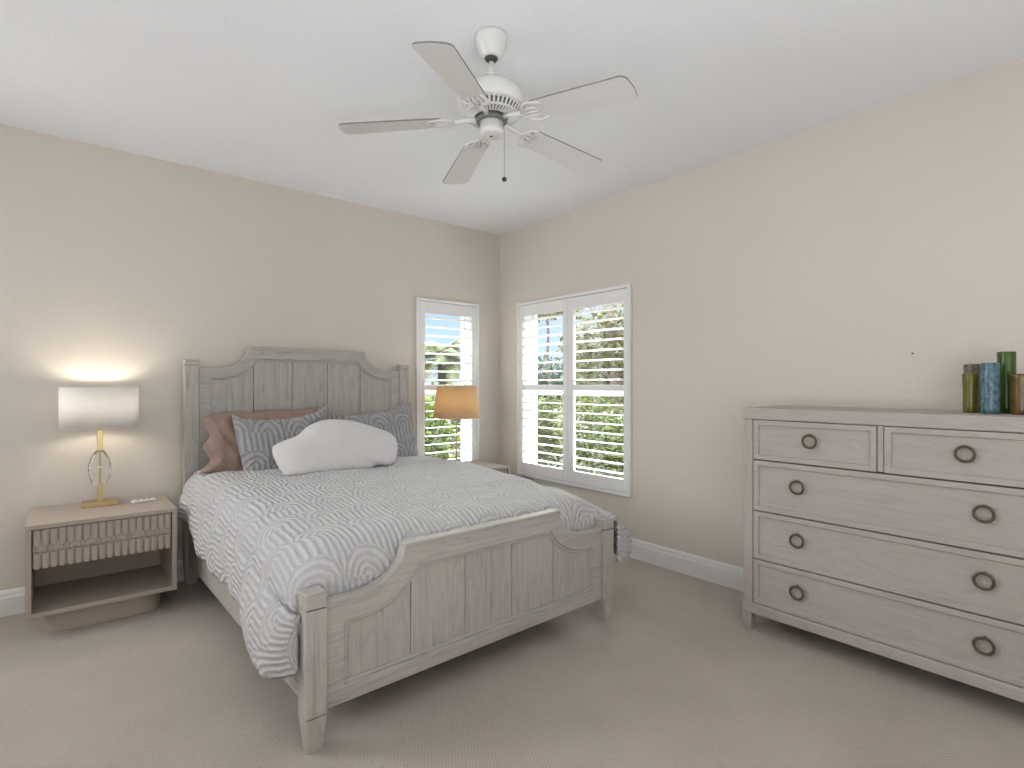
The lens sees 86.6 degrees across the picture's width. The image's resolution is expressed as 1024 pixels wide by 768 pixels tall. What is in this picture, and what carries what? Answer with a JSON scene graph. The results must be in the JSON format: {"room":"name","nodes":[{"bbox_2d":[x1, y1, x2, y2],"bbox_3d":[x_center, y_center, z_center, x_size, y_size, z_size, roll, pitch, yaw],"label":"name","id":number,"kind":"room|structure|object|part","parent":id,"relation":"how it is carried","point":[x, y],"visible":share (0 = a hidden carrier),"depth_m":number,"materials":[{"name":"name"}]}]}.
{"room":"bedroom","nodes":[
{"label":"bedroom","id":0,"kind":"room"},
{"bbox_2d":[0,124,499,590],"bbox_3d":[-2.337,-0.077,3.579,5.600,2.745,0.200,0,0,-40],"label":"wall","id":1,"kind":"structure","parent":0,"point":[118,268],"depth_m":3.51,"materials":[{"name":"paint"}]},
{"bbox_2d":[0,559,199,616],"bbox_3d":[-2.198,1.224,3.554,5.384,0.143,0.016,0,0,-40],"label":"baseboard","id":2,"kind":"structure","parent":1,"relation":"attached to","point":[12,601],"depth_m":3.05,"materials":[{"name":"white paint"}]},
{"bbox_2d":[425,317,470,461],"bbox_3d":[-0.642,0.049,4.981,0.611,1.544,0.194,0,0,-40],"label":"window","id":3,"kind":"structure","parent":1,"relation":"in","point":[466,325],"depth_m":5.20,"materials":[{"name":"white paint"}]},
{"bbox_2d":[416,297,478,460],"bbox_3d":[-0.573,0.049,4.898,0.664,1.593,0.074,0,0,-40],"label":"plantation shutter","id":4,"kind":"object","parent":3,"relation":"attached to","point":[422,307],"visible":0.64,"depth_m":4.82,"materials":[{"name":"white paint"}]},
{"bbox_2d":[0,0,1023,234],"bbox_3d":[-0.411,-1.510,1.409,5.800,0.120,6.000,0,0,-40],"label":"ceiling","id":5,"kind":"structure","parent":0,"point":[257,90],"depth_m":2.57,"materials":[{"name":"paint"}]},
{"bbox_2d":[339,26,636,183],"bbox_3d":[-0.051,-1.147,2.289,1.158,0.606,1.201,0,0,-40],"label":"ceiling fan","id":6,"kind":"object","parent":5,"relation":"hanging from","point":[491,103],"visible":1,"depth_m":2.19,"materials":[{"name":"white metal"}]},
{"bbox_3d":[-0.496,-1.067,2.250,0.423,0.059,0.141,0,0,-3],"label":"blade","id":7,"kind":"part","parent":6,"relation":"part of","materials":[{"name":"white wood"}]},
{"bbox_3d":[-0.199,-1.067,1.870,0.141,0.059,0.423,0,0,15],"label":"blade","id":8,"kind":"part","parent":6,"relation":"part of","materials":[{"name":"white wood"}]},
{"bbox_3d":[-0.227,-1.067,2.650,0.141,0.059,0.423,0,0,-21],"label":"blade","id":9,"kind":"part","parent":6,"relation":"part of","materials":[{"name":"white wood"}]},
{"bbox_3d":[-0.035,-0.966,2.264,0.007,0.205,0.003,0,0,0],"label":"pull chain","id":10,"kind":"part","parent":6,"relation":"part of","materials":[{"name":"metal"}]},
{"bbox_3d":[0.238,-1.067,2.516,0.423,0.059,0.141,0,0,-40],"label":"blade","id":11,"kind":"part","parent":6,"relation":"part of","materials":[{"name":"white wood"}]},
{"bbox_3d":[0.254,-1.067,2.035,0.423,0.059,0.141,0,0,33],"label":"blade","id":12,"kind":"part","parent":6,"relation":"part of","materials":[{"name":"white wood"}]},
{"bbox_2d":[0,554,1023,767],"bbox_3d":[-0.411,1.355,1.409,5.800,0.120,6.000,0,0,-40],"label":"floor","id":13,"kind":"structure","parent":0,"point":[675,677],"depth_m":2.24,"materials":[{"name":"carpet"}]},
{"bbox_2d":[25,494,176,631],"bbox_3d":[-2.327,1.002,3.096,0.650,0.586,0.493,0,0,-40],"label":"nightstand","id":14,"kind":"object","parent":13,"relation":"on","point":[94,565],"visible":1,"depth_m":2.99,"materials":[{"name":"brown wood"}]},
{"bbox_3d":[-2.568,0.943,2.896,0.024,0.420,0.493,0,0,-40],"label":"panel","id":15,"kind":"part","parent":14,"relation":"part of","materials":[{"name":"brown wood"}]},
{"bbox_3d":[-2.481,0.943,3.281,0.602,0.420,0.012,0,0,-40],"label":"panel","id":16,"kind":"part","parent":14,"relation":"part of","materials":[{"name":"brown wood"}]},
{"bbox_2d":[58,387,138,508],"bbox_3d":[-2.410,0.363,3.175,0.376,0.692,0.240,0,0,-40],"label":"table lamp","id":17,"kind":"object","parent":14,"relation":"on","point":[79,408],"visible":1,"depth_m":3.11,"materials":[{"name":"gold metal"}]},
{"bbox_3d":[-2.410,0.019,3.175,0.376,0.004,0.240,0,0,-40],"label":"shade trim","id":18,"kind":"part","parent":17,"relation":"part of","materials":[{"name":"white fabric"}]},
{"bbox_3d":[-2.410,0.136,3.175,0.372,0.233,0.236,0,0,-40],"label":"lamp shade","id":19,"kind":"part","parent":17,"relation":"part of","materials":[{"name":"white fabric"}]},
{"bbox_3d":[-2.410,0.252,3.175,0.376,0.004,0.240,0,0,-40],"label":"shade trim","id":20,"kind":"part","parent":17,"relation":"part of","materials":[{"name":"white fabric"}]},
{"bbox_3d":[-2.410,0.329,3.175,0.027,0.119,0.027,0,0,-40],"label":"stem","id":21,"kind":"part","parent":17,"relation":"part of","materials":[{"name":"gold metal"}]},
{"bbox_3d":[-2.410,0.631,3.175,0.025,0.101,0.025,0,0,-40],"label":"stem","id":22,"kind":"part","parent":17,"relation":"part of","materials":[{"name":"gold metal"}]},
{"bbox_2d":[25,565,176,619],"bbox_3d":[-2.327,1.165,3.096,0.650,0.024,0.493,0,0,-40],"label":"shelf","id":23,"kind":"object","parent":14,"relation":"attached to","point":[52,597],"depth_m":3.06,"materials":[{"name":"brown wood"}]},
{"bbox_3d":[-2.176,0.836,2.913,0.594,0.195,0.018,0,0,-40],"label":"drawer","id":24,"kind":"part","parent":14,"relation":"part of","materials":[{"name":"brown wood"}]},
{"bbox_2d":[131,497,155,503],"bbox_3d":[-2.217,0.700,3.269,0.040,0.018,0.124,0,0,38],"label":"remote control","id":25,"kind":"object","parent":14,"relation":"on","point":[152,498],"visible":1,"depth_m":3.26,"materials":[{"name":"white plastic"}]},
{"bbox_3d":[-2.086,0.943,3.296,0.024,0.420,0.493,0,0,-40],"label":"panel","id":26,"kind":"part","parent":14,"relation":"part of","materials":[{"name":"brown wood"}]},
{"bbox_2d":[183,347,613,754],"bbox_3d":[-0.794,0.521,3.251,1.683,1.548,2.190,0,0,-41],"label":"bed","id":27,"kind":"object","parent":13,"relation":"on","point":[447,595],"visible":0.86,"depth_m":2.51,"materials":[{"name":"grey wood"}]},
{"bbox_3d":[-2.090,1.236,3.533,0.079,0.118,0.062,0,0,-41],"label":"leg","id":28,"kind":"part","parent":27,"relation":"part of","materials":[{"name":"grey wood"}]},
{"bbox_3d":[-2.090,0.526,3.533,0.083,1.298,0.064,0,0,-41],"label":"headboard post","id":29,"kind":"part","parent":27,"relation":"part of","materials":[{"name":"grey wood"}]},
{"bbox_3d":[-1.401,1.042,2.733,0.028,0.235,2.048,0,0,-41],"label":"rail","id":30,"kind":"part","parent":27,"relation":"part of","materials":[{"name":"grey wood"}]},
{"bbox_3d":[-1.505,0.441,4.046,1.470,1.388,0.046,0,0,-41],"label":"headboard frame","id":31,"kind":"part","parent":27,"relation":"part of","materials":[{"name":"grey wood"}]},
{"bbox_3d":[-1.507,0.412,4.047,1.341,1.186,0.018,0,0,-41],"label":"headboard panel","id":32,"kind":"part","parent":27,"relation":"part of","materials":[{"name":"grey wood"}]},
{"bbox_3d":[-0.708,0.980,1.928,0.077,0.375,0.080,0,0,-41],"label":"footboard post","id":33,"kind":"part","parent":27,"relation":"part of","materials":[{"name":"grey wood"}]},
{"bbox_3d":[-0.708,1.232,1.928,0.075,0.125,0.077,0,0,-41],"label":"leg","id":34,"kind":"part","parent":27,"relation":"part of","materials":[{"name":"grey wood"}]},
{"bbox_3d":[-0.917,0.526,4.553,0.083,1.298,0.064,0,0,-41],"label":"headboard post","id":35,"kind":"part","parent":27,"relation":"part of","materials":[{"name":"grey wood"}]},
{"bbox_2d":[178,455,631,678],"bbox_3d":[-0.700,0.783,3.277,2.103,0.525,2.166,0,0,-41],"label":"comforter","id":36,"kind":"object","parent":27,"relation":"on","point":[270,535],"visible":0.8,"depth_m":2.54,"materials":[{"name":"grey fabric"}]},
{"bbox_2d":[199,408,317,473],"bbox_3d":[-1.642,0.374,3.592,0.777,0.410,0.199,0,0,-41],"label":"pillow","id":37,"kind":"object","parent":36,"relation":"on","point":[221,446],"visible":0.43,"depth_m":3.41,"materials":[{"name":"brown fabric"}]},
{"bbox_2d":[231,405,328,470],"bbox_3d":[-1.487,0.369,3.592,0.640,0.440,0.241,0,0,-41],"label":"pillow sham","id":38,"kind":"object","parent":36,"relation":"on","point":[256,439],"visible":0.58,"depth_m":3.44,"materials":[{"name":"grey fabric"}]},
{"bbox_2d":[272,419,397,475],"bbox_3d":[-1.101,0.395,3.455,0.815,0.336,0.229,0,0,-41],"label":"throw pillow","id":39,"kind":"object","parent":36,"relation":"on","point":[331,444],"visible":0.94,"depth_m":3.37,"materials":[{"name":"white fabric"}]},
{"bbox_2d":[331,404,418,456],"bbox_3d":[-1.012,0.366,4.029,0.713,0.417,0.234,0,0,-41],"label":"pillow sham","id":40,"kind":"object","parent":36,"relation":"on","point":[398,422],"visible":0.41,"depth_m":4.10,"materials":[{"name":"grey fabric"}]},
{"bbox_3d":[-0.107,0.903,2.461,1.530,0.528,0.048,0,0,-41],"label":"footboard frame","id":41,"kind":"part","parent":27,"relation":"part of","materials":[{"name":"grey wood"}]},
{"bbox_3d":[-0.109,0.919,2.463,1.401,0.388,0.020,0,0,-41],"label":"footboard panel","id":42,"kind":"part","parent":27,"relation":"part of","materials":[{"name":"grey wood"}]},
{"bbox_3d":[0.504,1.232,2.982,0.075,0.125,0.077,0,0,-41],"label":"leg","id":43,"kind":"part","parent":27,"relation":"part of","materials":[{"name":"grey wood"}]},
{"bbox_3d":[0.504,0.980,2.982,0.077,0.375,0.080,0,0,-41],"label":"footboard post","id":44,"kind":"part","parent":27,"relation":"part of","materials":[{"name":"grey wood"}]},
{"bbox_2d":[463,460,509,473],"bbox_3d":[-0.423,1.002,4.672,0.650,0.586,0.493,0,0,-40],"label":"nightstand","id":45,"kind":"object","parent":13,"relation":"on","point":[498,467],"visible":0.02,"depth_m":4.72,"materials":[{"name":"brown wood"}]},
{"bbox_2d":[433,386,479,460],"bbox_3d":[-0.473,0.364,4.652,0.406,0.690,0.406,0,0,-40],"label":"table lamp","id":46,"kind":"object","parent":45,"relation":"on","point":[451,402],"visible":0.92,"depth_m":4.49,"materials":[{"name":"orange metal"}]},
{"bbox_3d":[-0.473,0.495,4.652,0.016,0.392,0.016,0,0,-40],"label":"stem","id":47,"kind":"part","parent":46,"relation":"part of","materials":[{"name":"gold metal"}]},
{"bbox_3d":[-0.473,0.154,4.652,0.404,0.266,0.404,0,0,-40],"label":"lamp shade","id":48,"kind":"part","parent":46,"relation":"part of","materials":[{"name":"beige fabric"}]},
{"bbox_3d":[-0.473,0.021,4.652,0.342,0.004,0.342,0,0,-40],"label":"shade trim","id":49,"kind":"part","parent":46,"relation":"part of","materials":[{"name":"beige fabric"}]},
{"bbox_2d":[742,405,1023,702],"bbox_3d":[1.808,0.710,2.554,0.479,1.170,1.274,0,0,-40],"label":"dresser","id":50,"kind":"object","parent":13,"relation":"on","point":[894,534],"visible":1,"depth_m":2.37,"materials":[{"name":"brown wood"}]},
{"bbox_3d":[1.262,1.249,2.892,0.056,0.092,0.056,0,0,-40],"label":"leg","id":51,"kind":"part","parent":50,"relation":"part of","materials":[{"name":"grey wood"}]},
{"bbox_3d":[1.427,0.667,3.023,0.465,0.964,0.050,0,0,-40],"label":"panel","id":52,"kind":"part","parent":50,"relation":"part of","materials":[{"name":"grey wood"}]},
{"bbox_3d":[1.408,1.030,2.680,0.023,0.072,0.072,0,0,-40],"label":"ring pull","id":53,"kind":"part","parent":50,"relation":"part of","materials":[{"name":"brown metal"}]},
{"bbox_3d":[1.408,0.775,2.680,0.023,0.072,0.072,0,0,-40],"label":"ring pull","id":54,"kind":"part","parent":50,"relation":"part of","materials":[{"name":"brown metal"}]},
{"bbox_3d":[1.408,0.511,2.680,0.023,0.072,0.072,0,0,-40],"label":"ring pull","id":55,"kind":"part","parent":50,"relation":"part of","materials":[{"name":"brown metal"}]},
{"bbox_3d":[1.445,0.279,2.636,0.023,0.072,0.072,0,0,-40],"label":"ring pull","id":56,"kind":"part","parent":50,"relation":"part of","materials":[{"name":"brown metal"}]},
{"bbox_3d":[1.461,0.290,2.649,0.040,0.204,0.559,0,0,-40],"label":"drawer","id":57,"kind":"part","parent":50,"relation":"part of","materials":[{"name":"grey wood"}]},
{"bbox_3d":[1.809,1.176,2.554,0.475,0.054,1.270,0,0,-40],"label":"rail","id":58,"kind":"part","parent":50,"relation":"part of","materials":[{"name":"grey wood"}]},
{"bbox_3d":[1.649,1.032,2.422,0.040,0.229,1.149,0,0,-40],"label":"drawer","id":59,"kind":"part","parent":50,"relation":"part of","materials":[{"name":"grey wood"}]},
{"bbox_3d":[1.649,0.788,2.422,0.040,0.247,1.149,0,0,-40],"label":"drawer","id":60,"kind":"part","parent":50,"relation":"part of","materials":[{"name":"grey wood"}]},
{"bbox_3d":[1.649,0.529,2.422,0.040,0.259,1.149,0,0,-40],"label":"drawer","id":61,"kind":"part","parent":50,"relation":"part of","materials":[{"name":"grey wood"}]},
{"bbox_3d":[1.837,0.290,2.195,0.040,0.204,0.559,0,0,-40],"label":"drawer","id":62,"kind":"part","parent":50,"relation":"part of","materials":[{"name":"grey wood"}]},
{"bbox_3d":[1.821,0.281,2.181,0.023,0.072,0.072,0,0,-40],"label":"ring pull","id":63,"kind":"part","parent":50,"relation":"part of","materials":[{"name":"brown metal"}]},
{"bbox_2d":[962,374,978,412],"bbox_3d":[2.003,0.040,2.373,0.058,0.170,0.058,0,0,-40],"label":"vase","id":64,"kind":"object","parent":50,"relation":"on","point":[970,382],"visible":1,"depth_m":2.35,"materials":[{"name":"green ceramic"}]},
{"bbox_2d":[963,364,979,411],"bbox_3d":[2.046,0.018,2.415,0.061,0.213,0.061,0,0,-40],"label":"vase","id":65,"kind":"object","parent":50,"relation":"on","point":[968,368],"visible":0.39,"depth_m":2.39,"materials":[{"name":"brown ceramic"}]},
{"bbox_3d":[1.858,1.030,2.137,0.023,0.072,0.072,0,0,-40],"label":"ring pull","id":66,"kind":"part","parent":50,"relation":"part of","materials":[{"name":"brown metal"}]},
{"bbox_3d":[1.858,0.775,2.137,0.023,0.072,0.072,0,0,-40],"label":"ring pull","id":67,"kind":"part","parent":50,"relation":"part of","materials":[{"name":"brown metal"}]},
{"bbox_3d":[1.858,0.511,2.137,0.023,0.072,0.072,0,0,-40],"label":"ring pull","id":68,"kind":"part","parent":50,"relation":"part of","materials":[{"name":"brown metal"}]},
{"bbox_2d":[980,363,999,413],"bbox_3d":[2.001,0.018,2.273,0.065,0.213,0.065,0,0,-40],"label":"vase","id":69,"kind":"object","parent":50,"relation":"on","point":[989,372],"visible":1,"depth_m":2.25,"materials":[{"name":"blue ceramic"}]},
{"bbox_2d":[997,351,1016,413],"bbox_3d":[2.106,-0.006,2.312,0.063,0.262,0.063,0,0,-40],"label":"vase","id":70,"kind":"object","parent":50,"relation":"on","point":[1007,360],"visible":0.64,"depth_m":2.29,"materials":[{"name":"green glass"}]},
{"bbox_2d":[1009,374,1023,414],"bbox_3d":[2.082,0.041,2.223,0.066,0.167,0.066,0,0,-40],"label":"vase","id":71,"kind":"object","parent":50,"relation":"on","point":[1016,380],"visible":0.99,"depth_m":2.21,"materials":[{"name":"orange ceramic"}]},
{"bbox_2d":[500,57,1023,567],"bbox_3d":[1.746,-0.077,3.194,0.200,2.745,6.000,0,0,-40],"label":"wall","id":72,"kind":"structure","parent":0,"point":[810,267],"depth_m":3.19,"materials":[{"name":"paint"}]},
{"bbox_2d":[525,315,623,463],"bbox_3d":[0.552,0.049,4.634,0.194,1.544,1.271,0,0,-40],"label":"window","id":73,"kind":"structure","parent":72,"relation":"in","point":[534,332],"depth_m":5.14,"materials":[{"name":"white paint"}]},
{"bbox_2d":[517,284,631,496],"bbox_3d":[0.475,0.049,4.558,0.074,1.593,1.306,0,0,-40],"label":"plantation shutter","id":74,"kind":"object","parent":73,"relation":"attached to","point":[567,475],"visible":1,"depth_m":4.51,"materials":[{"name":"white paint"}]},
{"bbox_3d":[0.276,0.049,4.799,0.030,1.535,0.624,0,0,-40],"label":"shutter panel","id":75,"kind":"part","parent":74,"relation":"part of","materials":[{"name":"white paint"}]},
{"bbox_3d":[0.675,0.049,4.316,0.030,1.535,0.622,0,0,-40],"label":"shutter panel","id":76,"kind":"part","parent":74,"relation":"part of","materials":[{"name":"white paint"}]},
{"bbox_2d":[630,538,743,591],"bbox_3d":[1.662,1.224,3.125,0.016,0.143,5.600,0,0,-40],"label":"baseboard","id":77,"kind":"structure","parent":72,"relation":"attached to","point":[727,575],"depth_m":3.67,"materials":[{"name":"white paint"}]},
{"label":"outside","id":78,"kind":"structure","parent":0,"visible":0},
{"bbox_2d":[431,396,623,476],"bbox_3d":[1.874,1.945,26.407,90.000,0.200,90.000,0,0,-40],"label":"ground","id":79,"kind":"structure","parent":78,"point":[555,457],"depth_m":16.84,"materials":[{"name":"green plant"}]},
{"bbox_2d":[425,339,460,444],"bbox_3d":[-1.744,0.311,13.588,2.203,3.080,2.329,0,0,4],"label":"palm","id":80,"kind":"object","parent":79,"relation":"on","point":[428,349],"visible":0.41,"depth_m":13.24,"materials":[{"name":"green plant"}]},
{"bbox_2d":[425,396,460,460],"bbox_3d":[-1.313,0.970,8.324,1.109,1.772,1.320,0,0,-23],"label":"shrub","id":81,"kind":"object","parent":79,"relation":"on","point":[428,407],"visible":0.3,"depth_m":8.06,"materials":[{"name":"green plant"}]},
{"bbox_3d":[-1.131,1.246,7.953,0.104,1.218,0.416,0,0,-28],"label":"stem","id":82,"kind":"part","parent":81,"relation":"part of","materials":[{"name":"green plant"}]},
{"bbox_2d":[425,379,460,460],"bbox_3d":[-1.391,0.924,11.001,3.026,2.048,1.570,0,0,-40],"label":"shrub","id":83,"kind":"object","parent":79,"relation":"on","point":[432,382],"visible":0.04,"depth_m":10.85,"materials":[{"name":"green plant"}]},
{"bbox_2d":[451,432,460,459],"bbox_3d":[-0.602,1.337,9.382,0.975,1.055,1.098,0,0,11],"label":"palm","id":84,"kind":"object","parent":79,"relation":"on","point":[458,448],"visible":0.04,"depth_m":9.00,"materials":[{"name":"green plant"}]},
{"bbox_2d":[538,393,576,467],"bbox_3d":[0.584,1.004,10.355,1.380,1.703,1.577,0,0,-40],"label":"shrub","id":85,"kind":"object","parent":79,"relation":"on","point":[551,415],"visible":0.38,"depth_m":10.09,"materials":[{"name":"green plant"}]},
{"bbox_2d":[538,309,583,418],"bbox_3d":[0.948,-0.146,13.559,1.724,3.988,1.965,0,0,-40],"label":"tree","id":86,"kind":"object","parent":79,"relation":"on","point":[561,312],"visible":0.15,"depth_m":13.28,"materials":[{"name":"green plant"}]},
{"bbox_3d":[0.894,-0.004,13.306,0.120,3.705,0.148,0,0,-40],"label":"stem","id":87,"kind":"part","parent":86,"relation":"part of","materials":[{"name":"plant"}]},
{"bbox_2d":[538,355,597,431],"bbox_3d":[1.181,0.404,18.768,4.412,2.919,2.688,0,0,-2],"label":"tree","id":88,"kind":"object","parent":79,"relation":"on","point":[544,376],"visible":0.2,"depth_m":18.26,"materials":[{"name":"green plant"}]},
{"bbox_2d":[549,394,623,478],"bbox_3d":[1.371,1.002,8.454,1.443,1.717,1.860,0,0,-40],"label":"shrub","id":89,"kind":"object","parent":79,"relation":"on","point":[609,409],"visible":0.56,"depth_m":8.14,"materials":[{"name":"green plant"}]},
{"bbox_2d":[554,303,623,476],"bbox_3d":[2.223,0.041,10.777,2.344,3.623,3.284,0,0,-40],"label":"tree","id":90,"kind":"object","parent":79,"relation":"on","point":[614,364],"visible":0.38,"depth_m":10.48,"materials":[{"name":"green plant"}]},
{"bbox_2d":[556,333,623,425],"bbox_3d":[2.581,0.237,13.467,2.420,3.252,3.699,0,0,-40],"label":"tree","id":91,"kind":"object","parent":79,"relation":"on","point":[594,367],"visible":0.06,"depth_m":13.48,"materials":[{"name":"green plant"}]}
]}

